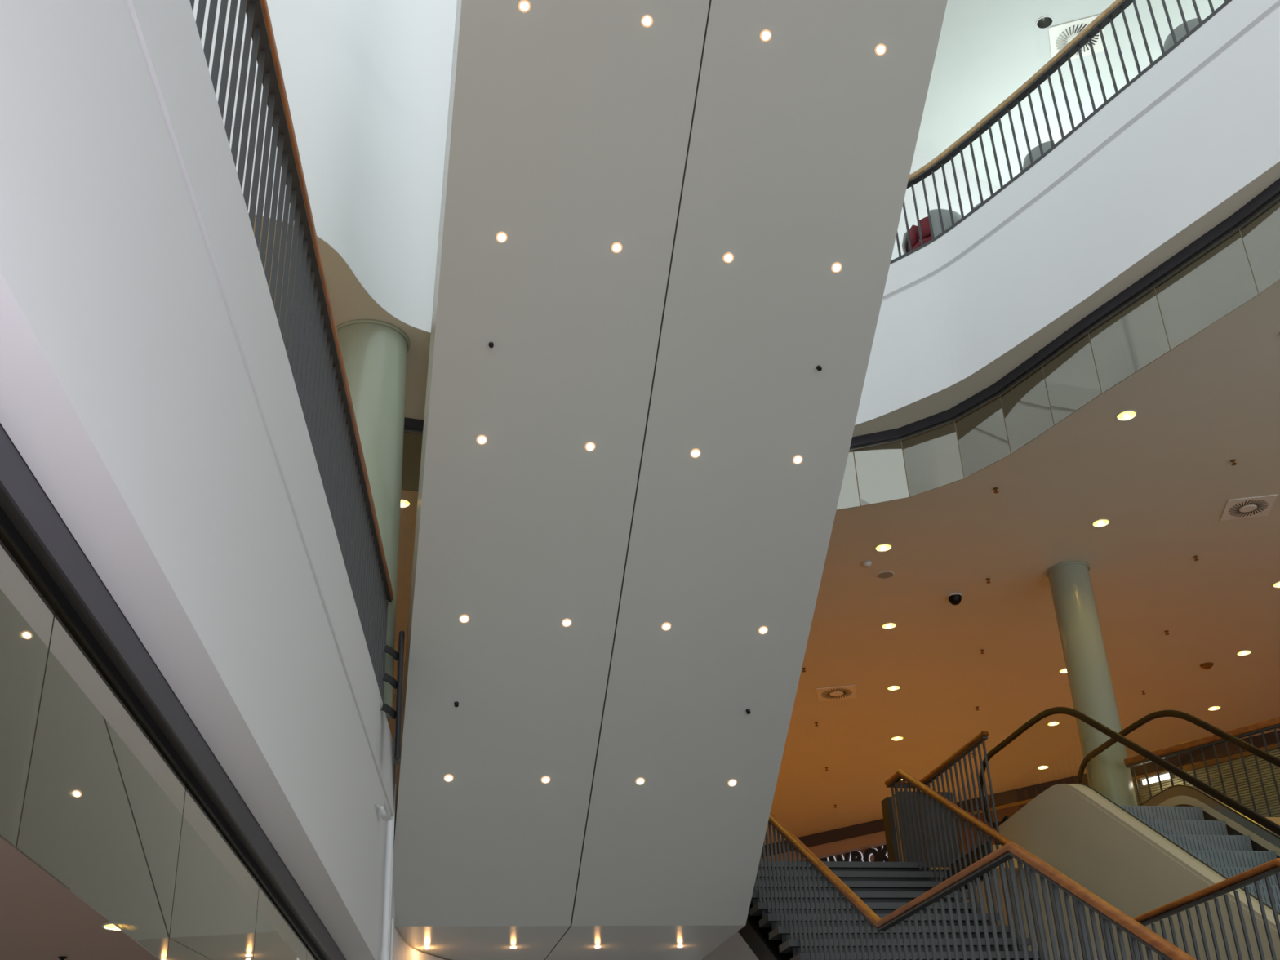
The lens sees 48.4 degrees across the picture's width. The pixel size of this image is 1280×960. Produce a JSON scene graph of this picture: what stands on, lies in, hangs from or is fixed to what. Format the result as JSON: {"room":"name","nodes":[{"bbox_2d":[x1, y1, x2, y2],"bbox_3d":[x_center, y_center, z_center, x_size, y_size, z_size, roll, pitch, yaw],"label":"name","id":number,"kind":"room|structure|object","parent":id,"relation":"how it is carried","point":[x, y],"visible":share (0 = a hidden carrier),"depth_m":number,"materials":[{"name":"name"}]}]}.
{"room":"shopping mall","nodes":[
{"label":"shopping mall","id":0,"kind":"room"},
{"bbox_2d":[0,836,158,959],"bbox_3d":[-5.821,1.683,6.607,11.310,0.001,30.750,3,-29,-11],"label":"ceiling","id":1,"kind":"structure","parent":0,"point":[41,919],"depth_m":8.74,"materials":[{"name":"paint"}]},
{"bbox_2d":[57,956,66,959],"bbox_3d":[-3.918,3.262,9.664,0.060,0.052,0.060,3,-29,-11],"label":"sprinkler","id":2,"kind":"object","parent":1,"relation":"attached to","point":[60,957],"visible":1,"depth_m":9.66,"materials":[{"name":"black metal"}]},
{"bbox_2d":[101,922,120,930],"bbox_3d":[-3.237,2.710,8.913,0.228,0.167,0.228,3,-29,-11],"label":"recessed light","id":3,"kind":"object","parent":1,"relation":"attached to","point":[107,926],"visible":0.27,"depth_m":8.92,"materials":[{"name":"white paint"}]},
{"bbox_2d":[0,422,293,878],"bbox_3d":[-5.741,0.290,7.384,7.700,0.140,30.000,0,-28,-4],"label":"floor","id":4,"kind":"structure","parent":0,"point":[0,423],"depth_m":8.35,"materials":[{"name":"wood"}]},
{"bbox_2d":[392,0,709,959],"bbox_3d":[-0.699,-1.393,10.462,1.588,7.399,12.961,3,-29,-11],"label":"ceiling panel","id":5,"kind":"object","parent":4,"relation":"on","point":[569,122],"visible":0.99,"depth_m":10.43,"materials":[{"name":"grey paint"}]},
{"bbox_2d":[444,773,453,782],"bbox_3d":[-1.565,2.438,11.658,0.078,0.047,0.063,3,-29,-11],"label":"spotlight","id":6,"kind":"object","parent":5,"relation":"attached to","point":[449,778],"visible":1,"depth_m":11.65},
{"bbox_2d":[453,701,458,706],"bbox_3d":[-1.460,1.784,11.335,0.036,0.046,0.046,3,-29,-11],"label":"sprinkler","id":7,"kind":"object","parent":5,"relation":"attached to","point":[456,704],"visible":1,"depth_m":11.32,"materials":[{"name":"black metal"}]},
{"bbox_2d":[459,614,469,622],"bbox_3d":[-1.358,1.073,11.016,0.078,0.047,0.063,3,-29,-11],"label":"spotlight","id":8,"kind":"object","parent":5,"relation":"attached to","point":[464,618],"visible":1,"depth_m":11.01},
{"bbox_2d":[476,435,487,444],"bbox_3d":[-1.151,-0.292,10.374,0.078,0.047,0.063,3,-29,-11],"label":"spotlight","id":9,"kind":"object","parent":5,"relation":"attached to","point":[481,439],"visible":1,"depth_m":10.37,"materials":[{"name":"white"}]},
{"bbox_2d":[488,342,493,347],"bbox_3d":[-1.049,-0.952,10.048,0.036,0.046,0.046,3,-29,-11],"label":"sprinkler","id":10,"kind":"object","parent":5,"relation":"attached to","point":[491,344],"visible":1,"depth_m":10.04,"materials":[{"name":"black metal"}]},
{"bbox_2d":[496,231,507,242],"bbox_3d":[-0.944,-1.657,9.733,0.078,0.047,0.063,3,-29,-11],"label":"spotlight","id":11,"kind":"object","parent":5,"relation":"attached to","point":[501,237],"visible":1,"depth_m":9.73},
{"bbox_2d":[518,0,530,12],"bbox_3d":[-0.738,-3.022,9.091,0.078,0.047,0.063,3,-29,-11],"label":"spotlight","id":12,"kind":"object","parent":5,"relation":"attached to","point":[524,6],"visible":1,"depth_m":9.08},
{"bbox_2d":[541,776,550,783],"bbox_3d":[-0.781,2.484,11.813,0.078,0.047,0.063,3,-29,-11],"label":"spotlight","id":13,"kind":"object","parent":5,"relation":"attached to","point":[546,780],"visible":1,"depth_m":11.80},
{"bbox_2d":[561,618,571,626],"bbox_3d":[-0.575,1.119,11.171,0.078,0.047,0.063,3,-29,-11],"label":"spotlight","id":14,"kind":"object","parent":5,"relation":"attached to","point":[566,622],"visible":1,"depth_m":11.16,"materials":[{"name":"white glass"}]},
{"bbox_2d":[585,441,595,451],"bbox_3d":[-0.368,-0.246,10.529,0.078,0.047,0.063,3,-29,-11],"label":"spotlight","id":15,"kind":"object","parent":5,"relation":"attached to","point":[589,446],"visible":1,"depth_m":10.52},
{"bbox_2d":[611,242,622,253],"bbox_3d":[-0.161,-1.611,9.888,0.078,0.047,0.063,3,-29,-11],"label":"spotlight","id":16,"kind":"object","parent":5,"relation":"attached to","point":[616,247],"visible":1,"depth_m":9.88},
{"bbox_2d":[640,14,653,26],"bbox_3d":[0.046,-2.976,9.246,0.078,0.047,0.063,3,-29,-11],"label":"spotlight","id":17,"kind":"object","parent":5,"relation":"attached to","point":[646,20],"visible":1,"depth_m":9.24,"materials":[{"name":"white"}]},
{"bbox_2d":[0,0,395,959],"bbox_3d":[-1.412,0.163,2.425,0.200,5.320,20.601,0,-28,-4],"label":"wall","id":18,"kind":"structure","parent":0,"point":[148,388],"depth_m":4.68,"materials":[{"name":"white paint"}]},
{"bbox_2d":[0,525,319,959],"bbox_3d":[-1.692,0.626,3.920,0.008,0.716,14.090,0,-28,-4],"label":"glass screen","id":19,"kind":"object","parent":18,"relation":"hanging from","point":[90,795],"visible":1,"depth_m":4.66,"materials":[{"name":"clear glass"}]},
{"bbox_2d":[0,486,330,959],"bbox_3d":[-1.524,-0.901,2.051,0.046,0.110,18.950,0,-28,-4],"label":"trim","id":20,"kind":"structure","parent":18,"relation":"attached to","point":[6,504],"depth_m":4.85,"materials":[{"name":"black metal"}]},
{"bbox_2d":[0,424,346,959],"bbox_3d":[-1.496,-0.894,2.050,0.010,0.125,18.950,0,-28,-4],"label":"trim","id":21,"kind":"structure","parent":18,"relation":"attached to","point":[18,482],"depth_m":4.75,"materials":[{"name":"grey metal"}]},
{"bbox_2d":[189,0,393,703],"bbox_3d":[-1.593,-1.649,5.702,0.090,0.980,12.660,0,-28,-4],"label":"railing","id":22,"kind":"object","parent":18,"relation":"on","point":[318,371],"visible":0.82,"depth_m":7.10,"materials":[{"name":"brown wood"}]},
{"bbox_2d":[375,803,387,820],"bbox_3d":[-1.889,2.423,10.426,0.044,0.059,0.311,-3,-28,0],"label":"security camera","id":23,"kind":"object","parent":18,"relation":"attached to","point":[381,810],"visible":1,"depth_m":10.41,"materials":[{"name":"white paint"}]},
{"bbox_2d":[379,820,393,959],"bbox_3d":[-1.832,4.634,9.911,0.069,4.550,0.069,3,-29,-11],"label":"drain pipe","id":24,"kind":"object","parent":18,"relation":"attached to","point":[384,953],"visible":1,"depth_m":10.71,"materials":[{"name":"grey metal"}]},
{"bbox_2d":[381,631,404,764],"bbox_3d":[-1.861,1.634,10.859,0.106,1.030,0.250,-12,-30,17],"label":"barrier","id":25,"kind":"object","parent":18,"relation":"attached to","point":[397,715],"visible":1,"depth_m":10.84,"materials":[{"name":"black metal"}]},
{"bbox_2d":[192,0,457,333],"bbox_3d":[-8.503,-6.466,12.294,15.370,9.296,1.661,8,-30,-19],"label":"wall","id":26,"kind":"structure","parent":0,"point":[367,82],"depth_m":12.65,"materials":[{"name":"white paint"}]},
{"bbox_2d":[336,319,409,721],"bbox_3d":[-2.345,0.298,11.914,0.716,3.479,0.716,3,-29,-11],"label":"column","id":27,"kind":"structure","parent":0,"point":[374,352],"depth_m":12.08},
{"bbox_2d":[386,783,395,951],"bbox_3d":[-2.045,4.788,10.719,0.212,5.060,0.150,3,-29,-11],"label":"wall","id":28,"kind":"structure","parent":0,"point":[392,818],"depth_m":11.59,"materials":[{"name":"white paint"}]},
{"bbox_2d":[387,693,396,781],"bbox_3d":[-8.502,4.475,18.971,19.200,3.660,0.200,3,-29,-11],"label":"wall","id":29,"kind":"structure","parent":0,"point":[392,722],"depth_m":20.52,"materials":[{"name":"white paint"}]},
{"bbox_2d":[390,919,444,959],"bbox_3d":[-0.834,6.658,13.282,1.285,4.085,5.743,-21,-33,31],"label":"wall","id":30,"kind":"structure","parent":0,"point":[402,951],"depth_m":12.72,"materials":[{"name":"white paint"}]},
{"bbox_2d":[701,931,758,959],"bbox_3d":[12.846,8.249,18.320,26.800,4.900,0.200,3,-29,-11],"label":"wall","id":31,"kind":"structure","parent":0,"point":[735,948],"depth_m":16.96,"materials":[{"name":"white paint"}]},
{"bbox_2d":[248,161,1279,844],"bbox_3d":[5.742,3.173,21.675,48.000,0.001,50.000,3,-29,-11],"label":"ceiling","id":32,"kind":"structure","parent":0,"point":[1164,477],"depth_m":17.97,"materials":[{"name":"paint"}]},
{"bbox_2d":[400,498,410,507],"bbox_3d":[-2.598,0.182,15.524,0.208,0.167,0.208,3,-29,-11],"label":"recessed light","id":33,"kind":"object","parent":32,"relation":"in","point":[404,503],"visible":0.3,"depth_m":15.57,"materials":[{"name":"white paint"}]},
{"bbox_2d":[816,684,857,702],"bbox_3d":[2.966,3.222,21.499,0.580,0.019,0.580,-7,-28,8],"label":"ceiling vent","id":34,"kind":"object","parent":32,"relation":"in","point":[842,692],"visible":1,"depth_m":21.47,"materials":[{"name":"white metal"}]},
{"bbox_2d":[401,199,1279,510],"bbox_3d":[2.846,-1.932,10.955,16.129,0.640,6.082,-20,-33,29],"label":"glass screen","id":35,"kind":"object","parent":32,"relation":"hanging from","point":[1221,280],"visible":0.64,"depth_m":12.93,"materials":[{"name":"clear glass"}]},
{"bbox_2d":[862,560,871,567],"bbox_3d":[2.769,1.034,17.360,0.110,0.057,0.110,3,-29,-11],"label":"smoke detector","id":36,"kind":"object","parent":32,"relation":"attached to","point":[867,563],"visible":1,"depth_m":17.33,"materials":[{"name":"white paint"}]},
{"bbox_2d":[874,543,892,551],"bbox_3d":[2.900,0.736,17.041,0.208,0.167,0.208,3,-29,-11],"label":"recessed light","id":37,"kind":"object","parent":32,"relation":"in","point":[882,547],"visible":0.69,"depth_m":17.08,"materials":[{"name":"white paint"}]},
{"bbox_2d":[875,571,894,578],"bbox_3d":[3.047,1.183,17.715,0.224,0.008,0.224,3,-29,-11],"label":"ceiling speaker","id":38,"kind":"object","parent":32,"relation":"attached to","point":[883,575],"visible":1,"depth_m":17.70,"materials":[{"name":"white paint"}]},
{"bbox_2d":[877,572,893,577],"bbox_3d":[3.047,1.182,17.715,0.200,0.007,0.200,3,-29,-11],"label":"grille","id":39,"kind":"object","parent":38,"relation":"attached to","point":[881,575],"depth_m":17.71,"materials":[{"name":"brown metal"}]},
{"bbox_2d":[881,622,897,628],"bbox_3d":[3.352,1.893,19.239,0.208,0.167,0.208,3,-29,-11],"label":"recessed light","id":40,"kind":"object","parent":32,"relation":"in","point":[887,625],"visible":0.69,"depth_m":19.27,"materials":[{"name":"white paint"}]},
{"bbox_2d":[886,684,900,690],"bbox_3d":[3.804,3.050,21.436,0.208,0.167,0.208,3,-29,-11],"label":"recessed light","id":41,"kind":"object","parent":32,"relation":"in","point":[891,687],"visible":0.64,"depth_m":21.47,"materials":[{"name":"white paint"}]},
{"bbox_2d":[890,736,903,740],"bbox_3d":[4.255,4.207,23.634,0.208,0.167,0.208,3,-29,-11],"label":"recessed light","id":42,"kind":"object","parent":32,"relation":"in","point":[895,738],"visible":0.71,"depth_m":23.67,"materials":[{"name":"white paint"}]},
{"bbox_2d":[947,592,961,604],"bbox_3d":[4.062,1.548,18.364,0.180,0.124,0.180,3,-29,-11],"label":"dome camera","id":43,"kind":"object","parent":32,"relation":"attached to","point":[955,598],"visible":1,"depth_m":18.31,"materials":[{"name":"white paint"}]},
{"bbox_2d":[993,487,998,493],"bbox_3d":[3.935,0.115,15.758,0.057,0.050,0.057,3,-29,-11],"label":"sprinkler","id":44,"kind":"object","parent":32,"relation":"attached to","point":[996,491],"visible":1,"depth_m":15.75,"materials":[{"name":"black metal"}]},
{"bbox_2d":[761,730,1279,857],"bbox_3d":[4.530,6.918,28.319,21.004,0.219,0.080,-22,-34,32],"label":"trim","id":45,"kind":"structure","parent":32,"relation":"attached to","point":[1031,792],"depth_m":26.49,"materials":[{"name":"brown wood"}]},
{"bbox_2d":[1036,765,1048,768],"bbox_3d":[7.188,5.059,25.482,0.208,0.167,0.208,3,-29,-11],"label":"recessed light","id":46,"kind":"object","parent":32,"relation":"in","point":[1040,766],"visible":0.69,"depth_m":25.51,"materials":[{"name":"white paint"}]},
{"bbox_2d":[1046,721,1059,725],"bbox_3d":[6.737,3.902,23.284,0.208,0.167,0.208,3,-29,-11],"label":"recessed light","id":47,"kind":"object","parent":32,"relation":"in","point":[1051,723],"visible":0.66,"depth_m":23.32,"materials":[{"name":"white paint"}]},
{"bbox_2d":[1058,668,1066,673],"bbox_3d":[6.285,2.745,21.087,0.208,0.167,0.208,3,-29,-11],"label":"recessed light","id":48,"kind":"object","parent":32,"relation":"in","point":[1063,670],"visible":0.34,"depth_m":21.13,"materials":[{"name":"white paint"}]},
{"bbox_2d":[1091,518,1110,527],"bbox_3d":[5.381,0.431,16.692,0.208,0.167,0.208,3,-29,-11],"label":"recessed light","id":49,"kind":"object","parent":32,"relation":"in","point":[1100,522],"visible":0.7,"depth_m":16.72,"materials":[{"name":"white paint"}]},
{"bbox_2d":[1115,409,1137,421],"bbox_3d":[4.930,-0.726,14.494,0.208,0.167,0.208,3,-29,-11],"label":"recessed light","id":50,"kind":"object","parent":32,"relation":"in","point":[1127,415],"visible":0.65,"depth_m":14.53,"materials":[{"name":"white paint"}]},
{"bbox_2d":[1200,662,1213,669],"bbox_3d":[8.386,2.766,21.074,0.200,0.069,0.200,3,-29,-11],"label":"smoke detector","id":51,"kind":"object","parent":32,"relation":"attached to","point":[1206,665],"visible":1,"depth_m":21.03,"materials":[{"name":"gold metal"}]},
{"bbox_2d":[1207,706,1221,711],"bbox_3d":[9.218,3.597,22.935,0.208,0.167,0.208,3,-29,-11],"label":"recessed light","id":52,"kind":"object","parent":32,"relation":"in","point":[1213,708],"visible":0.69,"depth_m":22.96,"materials":[{"name":"white paint"}]},
{"bbox_2d":[1230,459,1236,465],"bbox_3d":[6.417,-0.190,15.409,0.057,0.050,0.057,3,-29,-11],"label":"sprinkler","id":53,"kind":"object","parent":32,"relation":"attached to","point":[1231,460],"visible":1,"depth_m":15.40,"materials":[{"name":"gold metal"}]},
{"bbox_2d":[1236,649,1251,655],"bbox_3d":[8.766,2.440,20.737,0.208,0.167,0.208,3,-29,-11],"label":"recessed light","id":54,"kind":"object","parent":32,"relation":"in","point":[1245,652],"visible":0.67,"depth_m":20.77,"materials":[{"name":"white paint"}]},
{"bbox_2d":[1219,494,1277,520],"bbox_3d":[7.022,0.326,16.456,0.540,0.019,0.540,-7,-28,8],"label":"ceiling vent","id":55,"kind":"object","parent":32,"relation":"in","point":[1258,506],"visible":1,"depth_m":16.43,"materials":[{"name":"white metal"}]},
{"bbox_2d":[1272,581,1279,587],"bbox_3d":[8.314,1.283,18.540,0.208,0.167,0.208,3,-29,-11],"label":"recessed light","id":56,"kind":"object","parent":32,"relation":"in","point":[1277,584],"visible":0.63,"depth_m":18.58,"materials":[{"name":"white paint"}]},
{"bbox_2d":[293,817,1279,925],"bbox_3d":[4.048,10.912,27.953,48.000,0.240,31.250,3,-29,-11],"label":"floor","id":57,"kind":"structure","parent":0,"point":[1276,820],"depth_m":15.73,"materials":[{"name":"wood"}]},
{"bbox_2d":[544,0,947,959],"bbox_3d":[0.869,-1.301,10.771,1.588,7.399,12.961,3,-29,-11],"label":"ceiling panel","id":58,"kind":"object","parent":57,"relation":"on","point":[802,141],"visible":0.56,"depth_m":10.70,"materials":[{"name":"grey paint"}]},
{"bbox_2d":[635,777,644,785],"bbox_3d":[0.002,2.530,11.968,0.078,0.047,0.063,3,-29,-11],"label":"spotlight","id":59,"kind":"object","parent":58,"relation":"attached to","point":[639,780],"visible":1,"depth_m":11.96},
{"bbox_2d":[661,622,671,631],"bbox_3d":[0.209,1.165,11.326,0.078,0.047,0.063,3,-29,-11],"label":"spotlight","id":60,"kind":"object","parent":58,"relation":"attached to","point":[667,626],"visible":1,"depth_m":11.32,"materials":[{"name":"white glass"}]},
{"bbox_2d":[690,448,700,457],"bbox_3d":[0.416,-0.200,10.684,0.078,0.047,0.063,3,-29,-11],"label":"spotlight","id":61,"kind":"object","parent":58,"relation":"attached to","point":[695,453],"visible":1,"depth_m":10.68,"materials":[{"name":"white glass"}]},
{"bbox_2d":[723,252,733,262],"bbox_3d":[0.623,-1.565,10.042,0.078,0.047,0.063,3,-29,-11],"label":"spotlight","id":62,"kind":"object","parent":58,"relation":"attached to","point":[728,257],"visible":1,"depth_m":10.04,"materials":[{"name":"white"}]},
{"bbox_2d":[728,779,737,786],"bbox_3d":[0.786,2.576,12.122,0.078,0.047,0.063,3,-29,-11],"label":"spotlight","id":63,"kind":"object","parent":58,"relation":"attached to","point":[731,783],"visible":1,"depth_m":12.11,"materials":[{"name":"white"}]},
{"bbox_2d":[746,708,751,714],"bbox_3d":[0.896,1.917,11.798,0.036,0.046,0.046,3,-29,-11],"label":"sprinkler","id":64,"kind":"object","parent":58,"relation":"attached to","point":[748,710],"visible":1,"depth_m":11.79,"materials":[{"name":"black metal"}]},
{"bbox_2d":[758,626,768,634],"bbox_3d":[0.993,1.211,11.481,0.078,0.047,0.063,3,-29,-11],"label":"spotlight","id":65,"kind":"object","parent":58,"relation":"attached to","point":[763,629],"visible":1,"depth_m":11.47,"materials":[{"name":"white glass"}]},
{"bbox_2d":[760,29,771,41],"bbox_3d":[0.829,-2.930,9.401,0.078,0.047,0.063,3,-29,-11],"label":"spotlight","id":66,"kind":"object","parent":58,"relation":"attached to","point":[766,34],"visible":1,"depth_m":9.39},
{"bbox_2d":[792,454,802,464],"bbox_3d":[1.199,-0.154,10.839,0.078,0.047,0.063,3,-29,-11],"label":"spotlight","id":67,"kind":"object","parent":58,"relation":"attached to","point":[797,460],"visible":1,"depth_m":10.83,"materials":[{"name":"white glass"}]},
{"bbox_2d":[816,364,822,371],"bbox_3d":[1.321,-0.824,10.511,0.036,0.046,0.046,3,-29,-11],"label":"sprinkler","id":68,"kind":"object","parent":58,"relation":"attached to","point":[819,368],"visible":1,"depth_m":10.50,"materials":[{"name":"black metal"}]},
{"bbox_2d":[831,262,841,272],"bbox_3d":[1.406,-1.519,10.197,0.078,0.047,0.063,3,-29,-11],"label":"spotlight","id":69,"kind":"object","parent":58,"relation":"attached to","point":[837,266],"visible":1,"depth_m":10.19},
{"bbox_2d":[875,43,886,55],"bbox_3d":[1.613,-2.885,9.556,0.078,0.047,0.063,3,-29,-11],"label":"spotlight","id":70,"kind":"object","parent":58,"relation":"attached to","point":[880,49],"visible":1,"depth_m":9.55,"materials":[{"name":"white"}]},
{"bbox_2d":[880,791,961,867],"bbox_3d":[3.415,4.485,17.457,0.860,1.220,0.500,3,-29,-11],"label":"cabinet","id":71,"kind":"object","parent":57,"relation":"on","point":[890,828],"visible":0.4,"depth_m":17.31,"materials":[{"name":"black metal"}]},
{"bbox_2d":[927,870,950,881],"bbox_3d":[2.103,4.338,15.458,2.798,0.220,0.040,3,-29,-11],"label":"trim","id":72,"kind":"structure","parent":57,"relation":"attached to","point":[947,871],"depth_m":15.72,"materials":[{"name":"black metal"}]},
{"bbox_2d":[884,730,999,866],"bbox_3d":[3.288,3.561,15.585,0.480,1.090,1.860,3,-29,-11],"label":"railing","id":73,"kind":"object","parent":57,"relation":"on","point":[895,781],"visible":0.62,"depth_m":15.74,"materials":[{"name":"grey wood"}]},
{"bbox_2d":[951,841,991,891],"bbox_3d":[3.552,4.185,15.299,0.038,0.340,1.050,3,-29,-11],"label":"trim","id":74,"kind":"structure","parent":57,"relation":"attached to","point":[987,842],"depth_m":15.23,"materials":[{"name":"black metal"}]},
{"bbox_2d":[1045,560,1137,805],"bbox_3d":[5.424,2.737,16.957,0.530,3.659,0.530,3,-29,-11],"label":"column","id":75,"kind":"structure","parent":57,"relation":"on","point":[1090,681],"depth_m":16.97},
{"bbox_2d":[1124,716,1279,817],"bbox_3d":[7.146,2.899,14.617,0.093,1.220,4.542,22,-37,-38],"label":"railing","id":76,"kind":"object","parent":57,"relation":"on","point":[1262,726],"visible":0.65,"depth_m":15.55,"materials":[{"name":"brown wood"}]},
{"bbox_2d":[1133,743,1279,817],"bbox_3d":[7.488,3.198,15.241,0.090,1.055,5.401,23,-37,-39],"label":"roller shutter","id":77,"kind":"object","parent":57,"relation":"on","point":[1273,749],"visible":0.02,"depth_m":16.00,"materials":[{"name":"metal"}]},
{"bbox_2d":[1139,771,1174,786],"bbox_3d":[5.964,3.442,16.439,0.060,0.084,0.400,23,-37,-39],"label":"lamp","id":78,"kind":"object","parent":77,"relation":"attached to","point":[1163,775],"visible":0.68,"depth_m":16.43,"materials":[{"name":"white paint"}]},
{"bbox_2d":[826,803,1026,862],"bbox_3d":[4.804,8.640,27.681,21.003,3.440,0.100,-22,-34,32],"label":"wall","id":79,"kind":"structure","parent":0,"point":[1010,811],"depth_m":27.10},
{"bbox_2d":[762,831,886,861],"bbox_3d":[1.168,8.571,30.641,12.202,0.220,0.200,-22,-34,32],"label":"trim","id":80,"kind":"structure","parent":79,"relation":"attached to","point":[876,839],"depth_m":28.55,"materials":[{"name":"brown wood"}]},
{"bbox_2d":[819,844,888,862],"bbox_3d":[4.303,7.606,28.399,1.718,0.428,0.094,-22,-34,32],"label":"shop sign","id":81,"kind":"object","parent":79,"relation":"hanging from","point":[881,854],"visible":0.54,"depth_m":28.28,"materials":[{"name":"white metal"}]},
{"bbox_2d":[890,151,999,260],"bbox_3d":[7.677,-3.452,21.141,22.338,7.598,0.698,14,-33,-29],"label":"wall","id":82,"kind":"structure","parent":0,"point":[919,160],"depth_m":18.35,"materials":[{"name":"white paint"}]},
{"bbox_2d":[854,0,1279,425],"bbox_3d":[5.506,-5.125,7.982,4.037,1.696,18.719,15,-33,-29],"label":"wall","id":83,"kind":"structure","parent":0,"point":[1202,124],"depth_m":12.82,"materials":[{"name":"white paint"}]},
{"bbox_2d":[404,177,1279,451],"bbox_3d":[2.807,-2.300,11.103,16.058,0.100,6.068,-20,-33,30],"label":"trim","id":84,"kind":"structure","parent":83,"relation":"attached to","point":[1273,189],"depth_m":12.92,"materials":[{"name":"black metal"}]},
{"bbox_2d":[889,0,1231,264],"bbox_3d":[5.766,-6.342,8.590,2.222,1.000,18.586,10,-31,-23],"label":"railing","id":85,"kind":"object","parent":83,"relation":"on","point":[1117,6],"visible":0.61,"depth_m":13.78,"materials":[{"name":"black metal"}]},
{"bbox_2d":[915,0,1224,187],"bbox_3d":[5.562,-8.209,11.233,10.700,0.001,21.400,3,-29,-11],"label":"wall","id":86,"kind":"structure","parent":0,"point":[986,50],"depth_m":17.19,"materials":[{"name":"paint"}]},
{"bbox_2d":[1035,15,1053,29],"bbox_3d":[4.696,-5.382,16.591,0.208,0.167,0.208,3,-29,-11],"label":"dome camera","id":87,"kind":"object","parent":86,"relation":"in","point":[1045,22],"visible":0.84,"depth_m":16.64,"materials":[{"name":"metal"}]},
{"bbox_2d":[1048,13,1105,59],"bbox_3d":[5.153,-5.191,16.801,0.620,0.023,0.620,-11,-29,15],"label":"ceiling vent","id":88,"kind":"object","parent":86,"relation":"in","point":[1060,35],"visible":0.49,"depth_m":16.75,"materials":[{"name":"white metal"}]},
{"bbox_3d":[6.508,10.069,15.753,48.000,0.200,54.000,3,-29,-11],"label":"floor","id":89,"kind":"structure","parent":0,"visible":0},
{"bbox_2d":[737,861,1043,959],"bbox_3d":[3.156,3.940,9.679,2.380,5.142,11.290,3,-29,-11],"label":"staircase","id":90,"kind":"structure","parent":89,"relation":"on","point":[885,887],"depth_m":13.86,"materials":[{"name":"metal"}]},
{"bbox_2d":[754,812,1196,959],"bbox_3d":[2.134,2.943,9.620,0.073,5.538,11.383,3,-29,-11],"label":"railing","id":91,"kind":"object","parent":90,"relation":"on","point":[1138,931],"visible":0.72,"depth_m":9.62,"materials":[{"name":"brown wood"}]},
{"bbox_2d":[897,769,1279,959],"bbox_3d":[4.156,3.146,10.177,0.073,5.538,11.033,3,-29,-11],"label":"railing","id":92,"kind":"object","parent":90,"relation":"on","point":[1271,868],"visible":0.66,"depth_m":12.09,"materials":[{"name":"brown metal"}]},
{"bbox_2d":[978,706,1279,959],"bbox_3d":[5.754,4.379,10.172,1.510,8.169,10.764,3,-29,-11],"label":"escalator","id":93,"kind":"object","parent":89,"relation":"on","point":[1183,841],"visible":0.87,"depth_m":13.38,"materials":[{"name":"beige metal"}]},
{"label":"floor","id":94,"kind":"structure","parent":0,"visible":0},
{"bbox_2d":[902,208,961,253],"bbox_3d":[3.223,-2.452,15.368,0.740,0.760,0.712,-24,-35,34],"label":"armchair","id":95,"kind":"object","parent":94,"relation":"on","point":[935,217],"visible":0.14,"depth_m":15.19,"materials":[{"name":"red fabric"}]},
{"bbox_2d":[907,216,931,252],"bbox_3d":[3.209,-2.591,15.435,0.647,0.249,0.644,-24,-35,34],"label":"cushion","id":96,"kind":"object","parent":95,"relation":"on","point":[924,222],"depth_m":15.26,"materials":[{"name":"red fabric"}]},
{"bbox_2d":[1022,140,1054,169],"bbox_3d":[4.165,-3.007,14.295,0.605,0.646,0.629,-21,-33,30],"label":"armchair","id":97,"kind":"object","parent":94,"relation":"on","point":[1036,153],"visible":0.09,"depth_m":14.19,"materials":[{"name":"grey fabric"}]},
{"bbox_2d":[1163,17,1202,51],"bbox_3d":[5.085,-3.787,12.922,0.605,0.646,0.629,-21,-33,30],"label":"armchair","id":98,"kind":"object","parent":94,"relation":"on","point":[1180,31],"visible":0.08,"depth_m":12.83,"materials":[{"name":"grey fabric"}]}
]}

